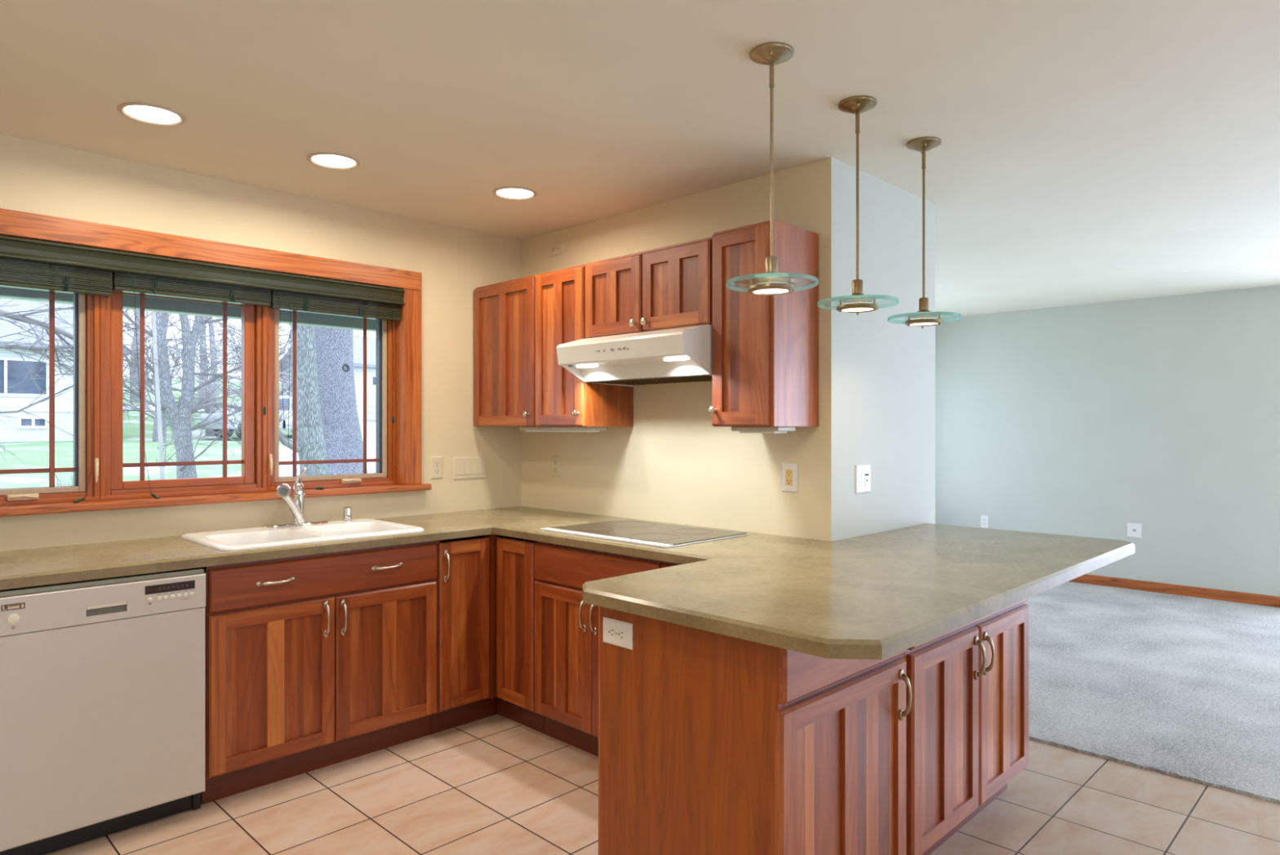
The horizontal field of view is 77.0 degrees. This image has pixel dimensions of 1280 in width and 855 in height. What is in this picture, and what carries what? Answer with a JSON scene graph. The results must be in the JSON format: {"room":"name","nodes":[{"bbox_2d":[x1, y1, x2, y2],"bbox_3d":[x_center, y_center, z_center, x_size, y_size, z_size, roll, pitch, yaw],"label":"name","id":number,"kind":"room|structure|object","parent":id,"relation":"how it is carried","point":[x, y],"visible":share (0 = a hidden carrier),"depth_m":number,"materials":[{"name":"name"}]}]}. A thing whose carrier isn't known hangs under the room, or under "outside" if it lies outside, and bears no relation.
{"room":"kitchen","nodes":[
{"label":"kitchen","id":0,"kind":"room"},
{"bbox_2d":[0,567,204,596],"bbox_3d":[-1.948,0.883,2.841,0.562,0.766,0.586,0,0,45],"label":"control panel","id":1,"kind":"object","parent":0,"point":[189,582],"depth_m":2.69,"materials":[{"name":"white plastic"}]},
{"bbox_2d":[0,133,520,551],"bbox_3d":[-2.119,0.146,3.228,0.195,2.440,4.400,0,0,45],"label":"wall","id":2,"kind":"structure","parent":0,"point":[36,177],"depth_m":3.69,"materials":[{"name":"beige paint"}]},
{"bbox_2d":[0,291,99,506],"bbox_3d":[-2.400,-0.207,2.997,0.129,0.997,0.646,0,0,45],"label":"window","id":3,"kind":"structure","parent":2,"relation":"attached to","point":[86,373],"depth_m":3.19,"materials":[{"name":"brown wood"}]},
{"bbox_2d":[0,257,112,502],"bbox_3d":[-2.341,-0.204,2.967,0.067,0.990,0.667,0,0,45],"label":"blind","id":4,"kind":"object","parent":2,"relation":"attached to","point":[14,273],"visible":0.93,"depth_m":3.07,"materials":[{"name":"green fabric"}]},
{"bbox_2d":[99,273,267,500],"bbox_3d":[-1.956,-0.207,3.467,0.090,0.997,0.647,0,0,45],"label":"window","id":5,"kind":"structure","parent":2,"relation":"attached to","point":[253,478],"depth_m":3.42,"materials":[{"name":"brown wood"}]},
{"bbox_2d":[0,286,375,330],"bbox_3d":[-0.577,-0.711,5.429,0.700,0.245,10.700,0,0,45],"label":"roof overhang","id":6,"kind":"object","parent":2,"relation":"attached to","point":[150,303],"depth_m":4.15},
{"bbox_2d":[0,296,375,331],"bbox_3d":[-0.859,-0.642,5.706,0.090,0.102,10.700,0,0,45],"label":"gutter","id":7,"kind":"object","parent":6,"relation":"attached to","point":[6,297],"depth_m":4.19,"materials":[{"name":"white metal"}]},
{"bbox_2d":[111,271,271,498],"bbox_3d":[-1.885,-0.202,3.421,0.079,0.996,0.604,0,0,45],"label":"blind","id":8,"kind":"object","parent":2,"relation":"attached to","point":[122,282],"visible":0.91,"depth_m":3.38,"materials":[{"name":"green fabric"}]},
{"bbox_2d":[0,235,404,305],"bbox_3d":[-1.874,-0.659,3.386,0.030,0.083,1.928,0,0,45],"label":"blind valance","id":9,"kind":"object","parent":2,"relation":"attached to","point":[15,248],"visible":1,"depth_m":3.36,"materials":[{"name":"green fabric"}]},
{"bbox_2d":[266,306,396,491],"bbox_3d":[-1.492,-0.207,3.918,0.129,0.997,0.646,0,0,45],"label":"window","id":10,"kind":"structure","parent":2,"relation":"attached to","point":[385,460],"depth_m":4.03,"materials":[{"name":"brown wood"}]},
{"bbox_2d":[268,290,401,489],"bbox_3d":[-1.443,-0.204,3.867,0.082,0.991,0.636,0,0,45],"label":"blind","id":11,"kind":"object","parent":2,"relation":"attached to","point":[282,300],"visible":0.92,"depth_m":3.83,"materials":[{"name":"green fabric"}]},
{"bbox_2d":[430,456,442,478],"bbox_3d":[-1.068,0.210,4.228,0.007,0.116,0.070,0,0,45],"label":"wall outlet","id":12,"kind":"object","parent":2,"relation":"attached to","point":[436,462],"visible":1,"depth_m":4.22,"materials":[{"name":"beige plastic"}]},
{"bbox_2d":[434,461,439,473],"bbox_3d":[-1.066,0.210,4.226,0.003,0.066,0.033,0,0,45],"label":"receptacle","id":13,"kind":"object","parent":12,"relation":"attached to","point":[437,464],"depth_m":4.23,"materials":[{"name":"beige plastic"}]},
{"bbox_2d":[453,456,486,479],"bbox_3d":[-0.926,0.219,4.370,0.009,0.118,0.208,0,0,45],"label":"switch plate","id":14,"kind":"object","parent":2,"relation":"attached to","point":[475,467],"visible":1,"depth_m":4.37,"materials":[{"name":"beige plastic"}]},
{"bbox_2d":[0,0,1279,318],"bbox_3d":[1.873,-1.133,2.587,6.800,0.120,9.394,0,0,45],"label":"ceiling","id":15,"kind":"structure","parent":0,"point":[1089,151],"depth_m":2.71,"materials":[{"name":"paint"}]},
{"bbox_2d":[117,102,186,125],"bbox_3d":[-1.668,-1.070,2.752,0.200,0.006,0.200,0,0,45],"label":"recessed light","id":16,"kind":"object","parent":15,"relation":"in","point":[146,113],"visible":1,"depth_m":2.74,"materials":[{"name":"white glass"}]},
{"bbox_2d":[306,151,359,169],"bbox_3d":[-1.230,-1.070,3.234,0.200,0.006,0.200,0,0,45],"label":"recessed light","id":17,"kind":"object","parent":15,"relation":"in","point":[331,160],"visible":1,"depth_m":3.22,"materials":[{"name":"white glass"}]},
{"bbox_2d":[493,186,537,199],"bbox_3d":[-0.572,-1.070,3.680,0.200,0.006,0.200,0,0,45],"label":"recessed light","id":18,"kind":"object","parent":15,"relation":"in","point":[513,193],"visible":1,"depth_m":3.67,"materials":[{"name":"white glass"}]},
{"bbox_2d":[747,41,817,297],"bbox_3d":[0.377,-0.727,2.302,0.260,0.693,0.260,0,0,45],"label":"pendant light","id":19,"kind":"object","parent":15,"relation":"hanging from","point":[771,54],"visible":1,"depth_m":2.29,"materials":[{"name":"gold metal"}]},
{"bbox_2d":[836,95,897,315],"bbox_3d":[0.720,-0.727,2.663,0.260,0.693,0.260,0,0,45],"label":"pendant light","id":20,"kind":"object","parent":15,"relation":"hanging from","point":[857,104],"visible":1,"depth_m":2.65,"materials":[{"name":"gold metal"}]},
{"bbox_2d":[904,136,959,328],"bbox_3d":[1.069,-0.727,3.031,0.260,0.693,0.260,0,0,45],"label":"pendant light","id":21,"kind":"object","parent":15,"relation":"hanging from","point":[922,144],"visible":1,"depth_m":3.02,"materials":[{"name":"gold metal"}]},
{"bbox_2d":[42,713,1279,854],"bbox_3d":[1.873,1.427,2.587,6.800,0.120,9.394,0,0,45],"label":"floor","id":22,"kind":"structure","parent":0,"point":[497,784],"depth_m":2.86,"materials":[{"name":"beige tile"}]},
{"bbox_2d":[0,567,205,854],"bbox_3d":[-1.942,0.933,2.835,0.578,0.866,0.587,0,0,45],"label":"dishwasher","id":23,"kind":"object","parent":22,"relation":"on","point":[103,680],"visible":1,"depth_m":2.62,"materials":[{"name":"metal"}]},
{"bbox_2d":[200,540,436,804],"bbox_3d":[-1.418,0.930,3.405,0.643,0.872,0.933,0,0,45],"label":"base cabinet","id":24,"kind":"object","parent":22,"relation":"on","point":[319,660],"visible":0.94,"depth_m":3.16,"materials":[{"name":"brown wood"}]},
{"bbox_2d":[431,533,544,733],"bbox_3d":[-0.679,0.930,3.974,0.898,0.872,0.911,0,0,45],"label":"base cabinet","id":25,"kind":"object","parent":22,"relation":"on","point":[486,583],"visible":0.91,"depth_m":3.65,"materials":[{"name":"brown wood"}]},
{"bbox_2d":[0,506,1135,659],"bbox_3d":[-0.438,0.472,2.806,2.898,0.040,3.960,0,0,45],"label":"countertop","id":26,"kind":"structure","parent":25,"relation":"on","point":[882,595],"depth_m":2.59,"materials":[{"name":"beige laminate"}]},
{"bbox_2d":[266,466,328,527],"bbox_3d":[-1.547,0.308,3.565,0.170,0.262,0.338,0,0,9],"label":"kitchen faucet","id":27,"kind":"object","parent":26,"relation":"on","point":[295,504],"visible":1,"depth_m":3.59,"materials":[{"name":"silver metal"}]},
{"bbox_2d":[180,506,424,551],"bbox_3d":[-1.419,0.503,3.422,0.560,0.259,0.836,0,0,45],"label":"sink","id":28,"kind":"object","parent":26,"relation":"in","point":[264,536],"depth_m":3.41,"materials":[{"name":"white ceramic"}]},
{"bbox_2d":[539,519,750,547],"bbox_3d":[0.012,0.448,3.465,0.756,0.008,0.524,0,0,45],"label":"cooktop","id":29,"kind":"object","parent":26,"relation":"in","point":[634,531],"visible":1,"depth_m":3.39,"materials":[{"name":"glass"}]},
{"bbox_2d":[534,541,662,756],"bbox_3d":[0.002,0.930,3.479,0.760,0.872,0.643,0,0,45],"label":"base cabinet","id":30,"kind":"object","parent":22,"relation":"on","point":[566,626],"visible":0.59,"depth_m":3.39,"materials":[{"name":"brown wood"}]},
{"bbox_2d":[661,560,680,568],"bbox_3d":[0.396,0.930,3.091,0.340,0.872,0.643,0,0,45],"label":"base cabinet","id":31,"kind":"object","parent":22,"relation":"on","point":[665,564],"visible":0.02,"depth_m":2.99,"materials":[{"name":"brown wood"}]},
{"bbox_2d":[598,605,911,854],"bbox_3d":[0.332,0.930,2.297,0.685,0.873,0.640,0,0,45],"label":"base cabinet","id":32,"kind":"object","parent":22,"relation":"on","point":[710,743],"visible":0.73,"depth_m":2.06,"materials":[{"name":"brown wood"}]},
{"bbox_2d":[603,616,632,649],"bbox_3d":[-0.065,0.576,2.250,0.118,0.072,0.007,0,0,45],"label":"wall outlet","id":33,"kind":"object","parent":32,"relation":"attached to","point":[615,632],"visible":1,"depth_m":2.24,"materials":[{"name":"white plastic"}]},
{"bbox_2d":[608,626,624,640],"bbox_3d":[-0.066,0.576,2.248,0.066,0.033,0.003,0,0,45],"label":"receptacle","id":34,"kind":"object","parent":33,"relation":"attached to","point":[615,633],"depth_m":2.25,"materials":[{"name":"white plastic"}]},
{"bbox_2d":[903,597,1028,854],"bbox_3d":[0.899,0.930,2.859,0.665,0.872,0.957,0,0,45],"label":"base cabinet","id":35,"kind":"object","parent":22,"relation":"on","point":[967,718],"visible":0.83,"depth_m":2.59,"materials":[{"name":"brown wood"}]},
{"bbox_2d":[1023,581,1279,804],"bbox_3d":[3.658,1.361,4.390,6.480,0.012,3.986,0,0,45],"label":"carpet","id":36,"kind":"object","parent":22,"relation":"on","point":[1184,687],"visible":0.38,"depth_m":4.25,"materials":[{"name":"grey carpet"}]},
{"bbox_2d":[520,157,935,541],"bbox_3d":[0.367,0.146,4.244,2.029,2.440,0.938,0,0,45],"label":"wall","id":37,"kind":"structure","parent":0,"point":[877,371],"depth_m":3.59,"materials":[{"name":"beige paint"}]},
{"bbox_2d":[474,274,537,426],"bbox_3d":[-0.617,-0.384,4.301,0.540,0.760,0.360,0,0,45],"label":"upper cabinet","id":38,"kind":"object","parent":37,"relation":"attached to","point":[504,312],"visible":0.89,"depth_m":4.18,"materials":[{"name":"brown wood"}]},
{"bbox_2d":[551,455,559,476],"bbox_3d":[-0.462,0.211,4.397,0.072,0.116,0.007,0,0,45],"label":"wall outlet","id":39,"kind":"object","parent":37,"relation":"attached to","point":[555,459],"visible":1,"depth_m":4.39,"materials":[{"name":"beige plastic"}]},
{"bbox_2d":[553,459,557,471],"bbox_3d":[-0.463,0.211,4.395,0.033,0.066,0.003,0,0,45],"label":"receptacle","id":40,"kind":"object","parent":39,"relation":"attached to","point":[555,461],"depth_m":4.39,"materials":[{"name":"beige plastic"}]},
{"bbox_2d":[549,240,564,257],"bbox_3d":[-0.457,-0.976,4.392,0.118,0.072,0.007,0,0,45],"label":"wall jack plate","id":41,"kind":"object","parent":37,"relation":"attached to","point":[557,248],"visible":1,"depth_m":4.39,"materials":[{"name":"beige plastic"}]},
{"bbox_2d":[551,244,559,252],"bbox_3d":[-0.459,-0.976,4.391,0.066,0.033,0.003,0,0,45],"label":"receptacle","id":42,"kind":"object","parent":41,"relation":"attached to","point":[555,248],"depth_m":4.39,"materials":[{"name":"beige plastic"}]},
{"bbox_2d":[535,263,633,426],"bbox_3d":[-0.291,-0.384,3.980,0.370,0.760,0.360,0,0,45],"label":"upper cabinet","id":43,"kind":"object","parent":37,"relation":"attached to","point":[562,399],"visible":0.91,"depth_m":3.87,"materials":[{"name":"brown wood"}]},
{"bbox_2d":[520,426,605,431],"bbox_3d":[-0.398,0.009,4.072,0.540,0.026,0.120,0,0,45],"label":"light","id":44,"kind":"object","parent":43,"relation":"attached to","point":[526,428],"visible":0.94,"depth_m":3.98,"materials":[{"name":"white plastic"}]},
{"bbox_2d":[525,430,599,431],"bbox_3d":[-0.398,0.018,4.072,0.480,0.008,0.090,0,0,45],"label":"diffuser","id":45,"kind":"object","parent":44,"relation":"attached to","point":[526,430],"depth_m":4.00,"materials":[{"name":"white plastic"}]},
{"bbox_2d":[585,236,711,337],"bbox_3d":[0.113,-0.590,3.582,0.762,0.352,0.360,0,0,45],"label":"upper cabinet","id":46,"kind":"object","parent":37,"relation":"attached to","point":[669,286],"visible":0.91,"depth_m":3.44,"materials":[{"name":"brown wood"}]},
{"bbox_2d":[556,324,711,386],"bbox_3d":[0.066,-0.305,3.534,0.760,0.210,0.492,0,0,45],"label":"range hood","id":47,"kind":"object","parent":46,"relation":"attached to","point":[679,354],"visible":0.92,"depth_m":3.37,"materials":[{"name":"metal"}]},
{"bbox_2d":[564,355,708,381],"bbox_3d":[-0.035,-0.252,3.432,0.750,0.076,0.143,0,0,45],"label":"lamp","id":48,"kind":"object","parent":47,"relation":"attached to","point":[661,366],"depth_m":3.43,"materials":[{"name":"glass"}]},
{"bbox_2d":[708,219,818,426],"bbox_3d":[0.489,-0.392,3.211,0.293,0.776,0.360,0,0,45],"label":"upper cabinet","id":49,"kind":"object","parent":37,"relation":"attached to","point":[765,348],"visible":0.94,"depth_m":3.12,"materials":[{"name":"brown wood"}]},
{"bbox_2d":[731,426,795,433],"bbox_3d":[0.489,0.009,3.199,0.230,0.026,0.120,0,0,45],"label":"light","id":50,"kind":"object","parent":49,"relation":"attached to","point":[758,429],"visible":1,"depth_m":3.14,"materials":[{"name":"white plastic"}]},
{"bbox_2d":[739,431,786,433],"bbox_3d":[0.489,0.018,3.199,0.170,0.008,0.090,0,0,45],"label":"diffuser","id":51,"kind":"object","parent":50,"relation":"attached to","point":[757,432],"depth_m":3.15,"materials":[{"name":"white plastic"}]},
{"bbox_2d":[782,462,797,492],"bbox_3d":[0.619,0.206,3.332,0.075,0.120,0.008,0,0,45],"label":"wall outlet","id":52,"kind":"object","parent":37,"relation":"attached to","point":[789,470],"visible":1,"depth_m":3.33,"materials":[{"name":"white plastic"}]},
{"bbox_2d":[785,469,792,485],"bbox_3d":[0.617,0.206,3.330,0.033,0.067,0.003,0,0,45],"label":"receptacle","id":53,"kind":"object","parent":52,"relation":"attached to","point":[788,473],"depth_m":3.33,"materials":[{"name":"beige plastic"}]},
{"bbox_2d":[855,463,870,493],"bbox_3d":[0.937,0.214,3.369,0.010,0.118,0.118,0,0,45],"label":"outlet switch plate","id":54,"kind":"object","parent":37,"relation":"attached to","point":[862,471],"visible":1,"depth_m":3.36,"materials":[{"name":"white plastic"}]},
{"bbox_2d":[858,471,863,487],"bbox_3d":[0.921,0.214,3.352,0.003,0.067,0.033,0,0,45],"label":"receptacle","id":55,"kind":"object","parent":54,"relation":"attached to","point":[860,473],"depth_m":3.35,"materials":[{"name":"white plastic"}]},
{"bbox_2d":[864,470,868,486],"bbox_3d":[0.954,0.214,3.385,0.003,0.067,0.033,0,0,45],"label":"switch","id":56,"kind":"object","parent":54,"relation":"attached to","point":[866,472],"depth_m":3.38,"materials":[{"name":"white plastic"}]},
{"bbox_2d":[935,284,1279,596],"bbox_3d":[5.118,0.146,5.879,6.500,2.440,0.150,0,0,45],"label":"wall","id":57,"kind":"structure","parent":0,"point":[1162,414],"depth_m":6.75,"materials":[{"name":"paint"}]},
{"bbox_2d":[980,515,988,528],"bbox_3d":[3.256,0.891,7.604,0.072,0.116,0.007,0,0,45],"label":"wall outlet","id":58,"kind":"object","parent":57,"relation":"attached to","point":[984,519],"visible":0.99,"depth_m":7.60,"materials":[{"name":"white plastic"}]},
{"bbox_2d":[1127,522,1142,537],"bbox_3d":[4.138,0.862,6.733,0.105,0.118,0.009,0,0,45],"label":"wall jack plate","id":59,"kind":"object","parent":57,"relation":"attached to","point":[1134,530],"visible":1,"depth_m":6.73,"materials":[{"name":"white plastic"}]},
{"bbox_2d":[1068,573,1279,607],"bbox_3d":[3.921,1.321,6.943,3.300,0.092,0.016,0,0,45],"label":"baseboard","id":60,"kind":"structure","parent":57,"relation":"attached to","point":[1192,591],"depth_m":6.49,"materials":[{"name":"red wood"}]},
{"label":"outside","id":61,"kind":"structure","parent":0,"visible":0},
{"bbox_2d":[0,376,375,488],"bbox_3d":[-21.600,-1.882,46.307,88.000,6.285,90.000,0,0,45],"label":"lawn","id":62,"kind":"structure","parent":61,"point":[37,452],"depth_m":17.15,"materials":[{"name":"green plant"}]},
{"bbox_2d":[35,459,73,485],"bbox_3d":[-7.553,0.666,10.475,0.618,0.560,0.593,0,0,45],"label":"bare shrub","id":63,"kind":"object","parent":62,"relation":"on","point":[67,474],"visible":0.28,"depth_m":10.51,"materials":[{"name":"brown plant"}]},
{"bbox_2d":[0,297,128,442],"bbox_3d":[-21.095,-1.633,20.953,9.000,4.800,11.400,0,0,45],"label":"house","id":64,"kind":"structure","parent":62,"relation":"on","point":[13,369],"depth_m":20.81,"materials":[{"name":"white"}]},
{"bbox_2d":[0,297,195,475],"bbox_3d":[-6.563,-0.764,7.490,4.259,3.761,1.955,0,0,-23],"label":"spreading tree","id":65,"kind":"object","parent":62,"relation":"on","point":[22,317],"visible":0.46,"depth_m":7.87,"materials":[{"name":"grey plant"}]},
{"bbox_2d":[60,304,180,437],"bbox_3d":[-16.944,-3.094,24.353,5.471,7.360,4.641,0,0,13],"label":"bare tree","id":66,"kind":"object","parent":62,"relation":"on","point":[73,304],"visible":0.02,"depth_m":24.64,"materials":[{"name":"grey plant"}]},
{"bbox_2d":[123,310,207,400],"bbox_3d":[-19.695,-4.715,29.337,6.242,10.632,8.585,0,0,45],"label":"bare tree","id":67,"kind":"object","parent":62,"relation":"on","point":[138,311],"visible":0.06,"depth_m":30.07,"materials":[{"name":"grey plant"}]},
{"bbox_2d":[19,302,320,478],"bbox_3d":[-6.694,-0.930,12.142,1.758,4.014,4.668,0,0,34],"label":"forked tree","id":68,"kind":"object","parent":62,"relation":"on","point":[169,406],"visible":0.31,"depth_m":12.35,"materials":[{"name":"grey plant"}]},
{"bbox_2d":[123,309,239,402],"bbox_3d":[-26.447,-7.102,42.567,9.378,12.617,7.956,0,0,0],"label":"bare tree","id":69,"kind":"object","parent":62,"relation":"on","point":[136,313],"visible":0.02,"depth_m":43.08,"materials":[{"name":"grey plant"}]},
{"bbox_2d":[123,311,241,410],"bbox_3d":[-19.540,-4.464,34.115,6.759,10.209,6.012,0,0,-37],"label":"bare tree","id":70,"kind":"object","parent":62,"relation":"on","point":[166,313],"visible":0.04,"depth_m":33.62,"materials":[{"name":"grey plant"}]},
{"bbox_2d":[123,309,241,441],"bbox_3d":[-12.421,-3.062,22.359,6.314,7.109,4.822,0,0,1],"label":"bare tree","id":71,"kind":"object","parent":62,"relation":"on","point":[163,416],"visible":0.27,"depth_m":21.93,"materials":[{"name":"grey plant"}]},
{"bbox_2d":[124,311,241,479],"bbox_3d":[-5.472,-0.483,9.943,1.426,3.101,1.093,0,0,15],"label":"young tree","id":72,"kind":"object","parent":62,"relation":"on","point":[161,448],"visible":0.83,"depth_m":9.56,"materials":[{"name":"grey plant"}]},
{"bbox_2d":[124,315,241,400],"bbox_3d":[-26.093,-6.832,49.623,9.012,13.612,8.016,0,0,0],"label":"bare tree","id":73,"kind":"object","parent":62,"relation":"on","point":[171,322],"visible":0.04,"depth_m":49.20,"materials":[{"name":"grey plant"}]},
{"bbox_2d":[130,314,241,435],"bbox_3d":[-14.671,-3.119,27.388,4.855,8.269,6.677,0,0,-11],"label":"bare tree","id":74,"kind":"object","parent":62,"relation":"on","point":[211,325],"visible":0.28,"depth_m":27.17,"materials":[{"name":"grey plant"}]},
{"bbox_2d":[145,319,292,417],"bbox_3d":[-14.798,-3.765,29.729,6.252,8.411,5.304,0,0,-6],"label":"bare tree","id":75,"kind":"object","parent":62,"relation":"on","point":[231,335],"visible":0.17,"depth_m":29.33,"materials":[{"name":"grey plant"}]},
{"bbox_2d":[191,317,291,378],"bbox_3d":[-17.119,-5.024,38.686,7.510,11.343,6.680,0,0,13],"label":"bare tree","id":76,"kind":"object","parent":62,"relation":"on","point":[216,317],"visible":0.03,"depth_m":37.39,"materials":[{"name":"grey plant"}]},
{"bbox_2d":[167,315,363,435],"bbox_3d":[-9.998,-2.638,21.776,5.154,6.424,4.632,0,0,17],"label":"bare tree","id":77,"kind":"object","parent":62,"relation":"on","point":[210,338],"visible":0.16,"depth_m":21.77,"materials":[{"name":"grey plant"}]},
{"bbox_2d":[226,324,328,475],"bbox_3d":[-4.369,-0.975,11.644,1.387,4.326,3.389,0,0,45],"label":"tree","id":78,"kind":"object","parent":62,"relation":"on","point":[310,441],"visible":0.27,"depth_m":11.63,"materials":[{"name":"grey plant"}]},
{"bbox_2d":[191,317,368,400],"bbox_3d":[-16.064,-4.864,35.998,8.118,9.140,6.200,0,0,-12],"label":"bare tree","id":79,"kind":"object","parent":62,"relation":"on","point":[206,317],"visible":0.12,"depth_m":35.41,"materials":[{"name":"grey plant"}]},
{"bbox_2d":[279,421,375,476],"bbox_3d":[-8.715,0.333,23.843,3.593,1.314,24.274,0,0,-15],"label":"driveway","id":80,"kind":"structure","parent":62,"relation":"on","point":[285,454],"depth_m":18.06,"materials":[{"name":"grey concrete"}]},
{"bbox_2d":[197,396,292,438],"bbox_3d":[-12.371,-0.329,27.238,1.714,1.420,4.300,0,0,38],"label":"parked car","id":81,"kind":"object","parent":80,"relation":"on","point":[289,399],"visible":0.15,"depth_m":25.98,"materials":[{"name":"silver metal"}]},
{"bbox_2d":[279,335,375,421],"bbox_3d":[-12.008,-2.134,40.852,8.000,4.600,10.100,0,0,45],"label":"house","id":82,"kind":"structure","parent":62,"relation":"on","point":[357,341],"depth_m":35.84,"materials":[{"name":"white"}]},
{"bbox_2d":[279,324,375,385],"bbox_3d":[-15.513,-5.659,42.608,9.020,10.156,6.889,0,0,-24],"label":"bare tree","id":83,"kind":"object","parent":62,"relation":"on","point":[288,324],"visible":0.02,"depth_m":41.64,"materials":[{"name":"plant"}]},
{"bbox_2d":[315,326,367,474],"bbox_3d":[-5.064,-1.013,13.712,0.998,4.459,0.995,0,0,45],"label":"tree","id":84,"kind":"object","parent":62,"relation":"on","point":[343,438],"visible":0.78,"depth_m":13.32,"materials":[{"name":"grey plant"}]},
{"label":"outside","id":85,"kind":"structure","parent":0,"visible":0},
{"bbox_2d":[123,404,230,411],"bbox_3d":[-18.638,-0.960,43.386,6.000,0.476,90.000,0,0,45],"label":"street","id":86,"kind":"structure","parent":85,"point":[153,407],"depth_m":38.40,"materials":[{"name":"grey asphalt"}]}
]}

